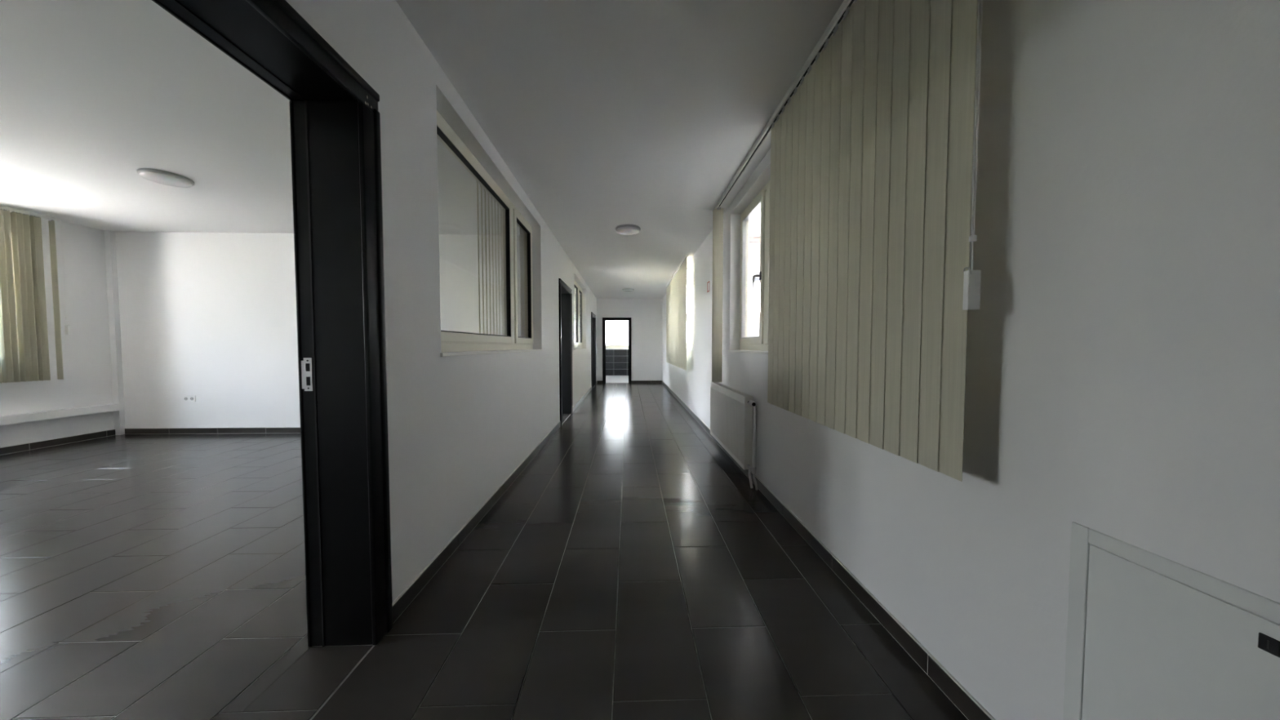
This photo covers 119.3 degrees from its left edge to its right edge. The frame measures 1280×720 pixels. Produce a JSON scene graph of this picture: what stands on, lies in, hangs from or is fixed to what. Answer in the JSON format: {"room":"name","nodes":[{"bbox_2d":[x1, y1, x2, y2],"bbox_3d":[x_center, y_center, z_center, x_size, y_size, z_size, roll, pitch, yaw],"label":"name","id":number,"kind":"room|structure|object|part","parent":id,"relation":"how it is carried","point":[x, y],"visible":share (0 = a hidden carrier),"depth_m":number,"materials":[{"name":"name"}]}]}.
{"room":"office corridor","nodes":[
{"label":"office corridor","id":0,"kind":"room"},
{"bbox_2d":[0,211,114,447],"bbox_3d":[-6.698,-0.196,1.135,0.320,2.560,7.490,0,2,-2],"label":"wall","id":1,"kind":"structure","parent":0,"point":[86,381],"depth_m":4.39,"materials":[{"name":"white paint"}]},
{"bbox_2d":[0,403,121,425],"bbox_3d":[-6.485,0.726,1.081,0.100,0.090,7.300,0,2,-2],"label":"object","id":2,"kind":"structure","parent":1,"relation":"attached to","point":[74,411],"depth_m":4.20,"materials":[{"name":"white paint"}]},
{"bbox_2d":[115,231,520,427],"bbox_3d":[-3.996,-0.336,4.891,5.310,2.560,0.140,0,2,-2],"label":"wall partition","id":3,"kind":"structure","parent":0,"point":[211,317],"depth_m":4.78,"materials":[{"name":"white paint"}]},
{"bbox_2d":[103,230,125,435],"bbox_3d":[-6.612,-0.330,4.717,0.070,2.560,0.050,0,2,-2],"label":"column","id":4,"kind":"structure","parent":3,"relation":"attached to","point":[109,236],"depth_m":4.70,"materials":[{"name":"white paint"}]},
{"bbox_2d":[0,426,300,454],"bbox_3d":[-3.882,1.044,1.197,5.310,0.078,7.350,0,2,-2],"label":"baseboard","id":5,"kind":"structure","parent":3,"relation":"attached to","point":[35,445],"depth_m":4.79,"materials":[{"name":"tile"}]},
{"bbox_2d":[182,395,195,401],"bbox_3d":[-5.768,0.495,4.792,0.148,0.080,0.011,0,2,-2],"label":"wall socket","id":6,"kind":"object","parent":3,"relation":"attached to","point":[185,398],"visible":1,"depth_m":4.79,"materials":[{"name":"white plastic"}]},
{"bbox_2d":[0,0,844,298],"bbox_3d":[-2.984,-1.753,5.851,8.035,0.200,17.100,0,2,-2],"label":"ceiling","id":7,"kind":"structure","parent":0,"point":[606,115],"depth_m":2.29,"materials":[{"name":"paint"}]},
{"bbox_2d":[0,204,70,382],"bbox_3d":[-6.509,-0.651,3.280,0.089,1.810,1.985,0,2,-2],"label":"vertical blind","id":8,"kind":"object","parent":7,"relation":"hanging from","point":[24,335],"visible":1,"depth_m":3.97,"materials":[{"name":"fabric"}]},
{"bbox_3d":[-6.508,-1.539,3.233,0.040,0.032,1.950,0,2,-2],"label":"head rail","id":9,"kind":"part","parent":8,"relation":"part of","materials":[{"name":"metal"}]},
{"bbox_3d":[-6.533,-0.978,4.250,0.003,1.170,0.011,0,2,-2],"label":"cord","id":10,"kind":"part","parent":8,"relation":"part of","materials":[{"name":"white plastic"}]},
{"bbox_2d":[136,168,194,187],"bbox_3d":[-4.000,-1.525,3.165,0.304,0.055,0.304,0,2,-2],"label":"ceiling light","id":11,"kind":"object","parent":7,"relation":"attached to","point":[163,177],"visible":1,"depth_m":3.11,"materials":[{"name":"grey plastic"}]},
{"bbox_2d":[615,224,640,235],"bbox_3d":[-0.146,-1.577,4.562,0.304,0.055,0.304,0,2,-2],"label":"ceiling light","id":12,"kind":"object","parent":7,"relation":"attached to","point":[627,229],"visible":1,"depth_m":4.49,"materials":[{"name":"grey plastic"}]},
{"bbox_2d":[622,288,634,291],"bbox_3d":[-0.302,-1.759,9.436,0.304,0.055,0.304,0,2,-2],"label":"ceiling light","id":13,"kind":"object","parent":7,"relation":"attached to","point":[623,289],"visible":1,"depth_m":9.33,"materials":[{"name":"grey plastic"}]},
{"bbox_2d":[665,254,688,370],"bbox_3d":[0.686,-0.803,7.480,0.042,1.820,3.168,0,2,-2],"label":"vertical blind","id":14,"kind":"object","parent":7,"relation":"hanging from","point":[676,287],"visible":1,"depth_m":7.01,"materials":[{"name":"fabric"}]},
{"bbox_3d":[0.686,-1.696,7.447,0.040,0.032,3.160,0,2,-2],"label":"head rail","id":15,"kind":"part","parent":14,"relation":"part of","materials":[{"name":"metal"}]},
{"bbox_2d":[711,0,982,481],"bbox_3d":[0.840,-0.623,2.448,0.089,1.805,2.962,0,2,-2],"label":"vertical blind","id":16,"kind":"object","parent":7,"relation":"hanging from","point":[873,287],"visible":1,"depth_m":1.37,"materials":[{"name":"fabric"}]},
{"bbox_3d":[0.840,-1.509,2.420,0.040,0.032,2.945,0,2,-2],"label":"head rail","id":17,"kind":"part","parent":16,"relation":"part of","materials":[{"name":"metal"}]},
{"bbox_3d":[0.879,-0.839,0.969,0.003,1.204,0.011,0,2,-2],"label":"cord","id":18,"kind":"part","parent":16,"relation":"part of","materials":[{"name":"white plastic"}]},
{"bbox_2d":[285,0,596,602],"bbox_3d":[-1.214,-0.320,4.446,0.225,2.560,13.780,0,2,-2],"label":"wall","id":19,"kind":"structure","parent":0,"point":[459,427],"depth_m":1.81,"materials":[{"name":"white paint"}]},
{"bbox_2d":[151,0,392,646],"bbox_3d":[-1.098,0.054,0.894,0.263,2.078,1.120,0,2,-2],"label":"door frame","id":20,"kind":"structure","parent":19,"relation":"in","point":[335,116],"depth_m":1.36,"materials":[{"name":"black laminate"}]},
{"bbox_3d":[-1.224,-0.943,0.854,0.012,0.082,1.120,0,2,-2],"label":"head casing","id":21,"kind":"part","parent":20,"relation":"part of","materials":[{"name":"black laminate"}]},
{"bbox_3d":[-1.239,0.076,1.407,0.012,1.996,0.089,0,2,-2],"label":"casing","id":22,"kind":"part","parent":20,"relation":"part of","materials":[{"name":"black laminate"}]},
{"bbox_3d":[-1.215,0.053,1.365,0.038,0.121,0.002,0,2,-2],"label":"strike plate","id":23,"kind":"part","parent":20,"relation":"part of","materials":[{"name":"metal"}]},
{"bbox_3d":[-0.984,-0.944,0.861,0.018,0.082,1.120,0,2,-2],"label":"head casing","id":24,"kind":"part","parent":20,"relation":"part of","materials":[{"name":"black laminate"}]},
{"bbox_3d":[-1.000,0.075,1.415,0.018,1.996,0.089,0,2,-2],"label":"casing","id":25,"kind":"part","parent":20,"relation":"part of","materials":[{"name":"black laminate"}]},
{"bbox_2d":[436,111,543,356],"bbox_3d":[-1.136,-0.742,3.021,0.184,1.369,2.264,0,2,-2],"label":"window","id":26,"kind":"structure","parent":19,"relation":"in","point":[452,343],"depth_m":3.31,"materials":[{"name":"beige plastic"}]},
{"bbox_3d":[-1.165,-0.747,2.667,0.066,1.247,1.455,0,2,-2],"label":"sash","id":27,"kind":"part","parent":26,"relation":"part of","materials":[{"name":"beige plastic"}]},
{"bbox_2d":[436,137,521,337],"bbox_3d":[-1.378,-0.659,3.347,0.042,1.800,2.828,0,2,-2],"label":"vertical blind","id":28,"kind":"object","parent":26,"relation":"attached to","point":[477,183],"visible":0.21,"depth_m":3.40,"materials":[{"name":"fabric"}]},
{"bbox_3d":[-1.378,-1.542,3.314,0.040,0.032,2.820,0,2,-2],"label":"head rail","id":29,"kind":"part","parent":28,"relation":"part of","materials":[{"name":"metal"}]},
{"bbox_3d":[-1.101,-0.068,3.047,0.114,0.020,2.264,0,2,-2],"label":"sill","id":30,"kind":"part","parent":26,"relation":"part of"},
{"bbox_3d":[-1.199,-0.789,3.788,0.066,1.247,0.620,0,2,-2],"label":"sash","id":31,"kind":"part","parent":26,"relation":"part of","materials":[{"name":"beige plastic"}]},
{"bbox_2d":[392,380,597,623],"bbox_3d":[-1.097,0.921,4.496,0.010,0.078,13.780,0,2,-2],"label":"baseboard","id":32,"kind":"structure","parent":19,"relation":"attached to","point":[411,591],"depth_m":2.09,"materials":[{"name":"tile"}]},
{"bbox_2d":[558,278,573,426],"bbox_3d":[-1.246,-0.119,5.729,0.263,2.063,1.050,0,2,-2],"label":"door","id":33,"kind":"structure","parent":19,"relation":"in","point":[565,295],"depth_m":6.16,"materials":[{"name":"black laminate"}]},
{"bbox_3d":[-1.117,-0.060,5.254,0.018,1.981,0.089,0,2,-2],"label":"casing","id":34,"kind":"part","parent":33,"relation":"part of","materials":[{"name":"black laminate"}]},
{"bbox_3d":[-1.131,-1.109,5.696,0.018,0.082,1.050,0,2,-2],"label":"head casing","id":35,"kind":"part","parent":33,"relation":"part of","materials":[{"name":"black laminate"}]},
{"bbox_3d":[-1.146,-0.096,6.214,0.018,1.981,0.089,0,2,-2],"label":"casing","id":36,"kind":"part","parent":33,"relation":"part of","materials":[{"name":"black laminate"}]},
{"bbox_2d":[573,280,586,349],"bbox_3d":[-1.276,-0.903,7.606,0.184,1.369,1.924,0,2,-2],"label":"window","id":37,"kind":"structure","parent":19,"relation":"in","point":[577,290],"depth_m":7.83,"materials":[{"name":"beige plastic"}]},
{"bbox_3d":[-1.305,-0.909,7.275,0.066,1.247,1.160,0,2,-2],"label":"sash","id":38,"kind":"part","parent":37,"relation":"part of","materials":[{"name":"beige plastic"}]},
{"bbox_3d":[-1.333,-0.910,7.604,0.070,1.355,1.900,0,2,-2],"label":"frame","id":39,"kind":"part","parent":37,"relation":"part of","materials":[{"name":"beige plastic"}]},
{"bbox_3d":[-1.334,-0.944,8.224,0.066,1.247,0.580,0,2,-2],"label":"sash","id":40,"kind":"part","parent":37,"relation":"part of","materials":[{"name":"beige plastic"}]},
{"bbox_2d":[591,311,595,389],"bbox_3d":[-1.384,-0.259,10.250,0.263,2.008,1.110,0,2,-2],"label":"door","id":41,"kind":"structure","parent":19,"relation":"in","point":[593,315],"depth_m":10.71,"materials":[{"name":"black laminate"}]},
{"bbox_3d":[-1.254,-0.200,9.745,0.018,1.926,0.089,0,2,-2],"label":"casing","id":42,"kind":"part","parent":41,"relation":"part of","materials":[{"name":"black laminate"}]},
{"bbox_3d":[-1.285,-0.237,10.765,0.018,1.926,0.089,0,2,-2],"label":"casing","id":43,"kind":"part","parent":41,"relation":"part of","materials":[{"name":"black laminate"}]},
{"bbox_2d":[0,375,968,719],"bbox_3d":[-2.983,0.981,5.927,8.035,0.150,17.050,0,2,-2],"label":"floor","id":44,"kind":"structure","parent":0,"point":[632,569],"depth_m":1.66,"materials":[{"name":"tile"}]},
{"bbox_2d":[596,298,662,380],"bbox_3d":[-0.344,-0.580,11.431,2.420,2.560,0.140,0,2,-2],"label":"wall","id":45,"kind":"structure","parent":0,"point":[646,315],"depth_m":11.36,"materials":[{"name":"white paint"}]},
{"bbox_2d":[602,317,631,382],"bbox_3d":[-0.701,-0.293,11.424,0.875,1.988,0.178,0,2,-2],"label":"door frame","id":46,"kind":"structure","parent":45,"relation":"in","point":[604,319],"depth_m":11.34,"materials":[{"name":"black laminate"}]},
{"bbox_3d":[-1.092,-0.249,11.342,0.089,1.906,0.018,0,2,-2],"label":"casing","id":47,"kind":"part","parent":46,"relation":"part of","materials":[{"name":"black laminate"}]},
{"bbox_3d":[-0.699,-1.243,11.317,0.875,0.082,0.018,0,2,-2],"label":"head casing","id":48,"kind":"part","parent":46,"relation":"part of","materials":[{"name":"black laminate"}]},
{"bbox_3d":[-0.306,-0.250,11.366,0.089,1.906,0.018,0,2,-2],"label":"casing","id":49,"kind":"part","parent":46,"relation":"part of","materials":[{"name":"black laminate"}]},
{"bbox_2d":[597,380,662,382],"bbox_3d":[-0.314,0.664,11.403,1.971,0.078,0.010,0,2,-2],"label":"baseboard","id":50,"kind":"structure","parent":45,"relation":"attached to","point":[598,381],"depth_m":11.41,"materials":[{"name":"tile"}]},
{"bbox_2d":[662,0,1279,719],"bbox_3d":[0.985,-0.322,4.513,0.185,2.560,13.780,0,2,-2],"label":"wall","id":51,"kind":"structure","parent":0,"point":[1122,362],"depth_m":0.86,"materials":[{"name":"white paint"}]},
{"bbox_2d":[686,272,691,349],"bbox_3d":[0.887,-0.910,7.337,0.187,1.394,2.454,0,2,-2],"label":"window","id":52,"kind":"structure","parent":51,"relation":"in","point":[689,277],"depth_m":6.80,"materials":[{"name":"white glass"}]},
{"bbox_2d":[706,280,710,292],"bbox_3d":[0.880,-0.940,4.807,0.005,0.130,0.140,0,2,-2],"label":"notice","id":53,"kind":"object","parent":51,"relation":"attached to","point":[708,282],"visible":1,"depth_m":4.78,"materials":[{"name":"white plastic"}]},
{"bbox_2d":[710,381,757,489],"bbox_3d":[0.872,0.631,3.586,0.099,0.721,1.382,0,2,-2],"label":"radiator","id":54,"kind":"object","parent":51,"relation":"attached to","point":[731,409],"visible":0.99,"depth_m":3.29,"materials":[{"name":"metal"}]},
{"bbox_3d":[0.829,0.582,3.644,0.014,0.567,1.255,0,2,-2],"label":"panel","id":55,"kind":"part","parent":54,"relation":"part of","materials":[{"name":"metal"}]},
{"bbox_2d":[710,381,752,399],"bbox_3d":[0.855,0.284,3.633,0.067,0.030,1.255,0,2,-2],"label":"grille","id":56,"kind":"object","parent":54,"relation":"attached to","point":[733,393],"depth_m":3.46,"materials":[{"name":"metal"}]},
{"bbox_2d":[728,179,770,354],"bbox_3d":[1.029,-0.737,2.682,0.187,1.394,2.274,0,2,-2],"label":"window","id":57,"kind":"structure","parent":51,"relation":"in","point":[755,344],"depth_m":3.20,"materials":[{"name":"beige plastic"}]},
{"bbox_3d":[0.994,-0.051,2.707,0.116,0.020,2.274,0,2,-2],"label":"sill","id":58,"kind":"part","parent":57,"relation":"part of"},
{"bbox_3d":[1.046,-0.784,3.449,0.066,1.272,0.635,0,2,-2],"label":"sash","id":59,"kind":"part","parent":57,"relation":"part of","materials":[{"name":"beige plastic"}]},
{"bbox_3d":[0.985,-0.660,3.177,0.058,0.125,0.044,0,2,-2],"label":"lever","id":60,"kind":"part","parent":57,"relation":"part of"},
{"bbox_3d":[1.081,-0.742,2.323,0.066,1.272,1.450,0,2,-2],"label":"sash","id":61,"kind":"part","parent":57,"relation":"part of","materials":[{"name":"beige plastic"}]},
{"bbox_2d":[662,380,995,719],"bbox_3d":[0.888,0.918,4.556,0.010,0.078,13.780,0,2,-2],"label":"baseboard","id":62,"kind":"structure","parent":51,"relation":"attached to","point":[953,689],"depth_m":1.49,"materials":[{"name":"tile"}]},
{"bbox_2d":[1062,521,1279,719],"bbox_3d":[1.008,0.674,0.610,0.009,0.580,0.537,0,2,-2],"label":"access panel","id":63,"kind":"object","parent":51,"relation":"attached to","point":[1143,643],"visible":1,"depth_m":0.72,"materials":[{"name":"white paint"}]},
{"bbox_3d":[-0.731,-0.688,14.344,3.015,2.560,0.250,0,2,-2],"label":"wall","id":64,"kind":"structure","parent":0,"visible":0},
{"bbox_2d":[605,320,628,348],"bbox_3d":[-0.737,-1.094,14.288,2.324,1.344,0.170,0,2,-2],"label":"window","id":65,"kind":"structure","parent":64,"relation":"in","point":[616,331],"depth_m":14.31,"materials":[{"name":"white glass"}]},
{"bbox_3d":[-0.739,-1.103,14.338,2.300,1.330,0.070,0,2,-2],"label":"frame","id":66,"kind":"part","parent":65,"relation":"part of","materials":[{"name":"beige plastic"}]},
{"bbox_3d":[-0.738,-1.113,14.320,2.220,1.222,0.066,0,2,-2],"label":"sash","id":67,"kind":"part","parent":65,"relation":"part of","materials":[{"name":"beige plastic"}]},
{"bbox_2d":[605,349,628,375],"bbox_3d":[-0.819,0.097,14.239,2.830,1.000,0.012,0,2,-2],"label":"wall tiles","id":68,"kind":"structure","parent":64,"relation":"attached to","point":[616,360],"depth_m":14.23,"materials":[{"name":"tile"}]},
{"label":"outside","id":69,"kind":"structure","parent":0,"visible":0},
{"bbox_3d":[0.000,1.600,0.060,120.000,0.250,120.000,0,2,-2],"label":"ground","id":70,"kind":"structure","parent":69,"visible":0},
{"bbox_2d":[686,313,689,333],"bbox_3d":[7.626,-0.778,18.925,11.600,3.100,0.200,0,2,-2],"label":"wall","id":71,"kind":"structure","parent":70,"relation":"on","point":[688,317],"depth_m":18.63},
{"bbox_2d":[686,333,689,342],"bbox_3d":[-0.540,-0.217,17.696,8.000,2.070,0.200,0,2,-2],"label":"wall","id":72,"kind":"structure","parent":70,"relation":"on","point":[687,334],"depth_m":17.65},
{"bbox_2d":[686,282,759,313],"bbox_3d":[7.096,-3.805,23.082,10.900,8.840,6.940,0,2,-2],"label":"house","id":73,"kind":"structure","parent":70,"relation":"on","point":[753,295],"depth_m":20.08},
{"bbox_2d":[747,208,760,337],"bbox_3d":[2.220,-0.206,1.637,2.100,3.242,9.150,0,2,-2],"label":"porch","id":74,"kind":"object","parent":70,"relation":"on","point":[755,221],"visible":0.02,"depth_m":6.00,"materials":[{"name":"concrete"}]},
{"bbox_3d":[2.026,-1.917,5.972,1.980,0.080,0.050,0,2,-2],"label":"wall plate","id":75,"kind":"part","parent":74,"relation":"part of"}
]}

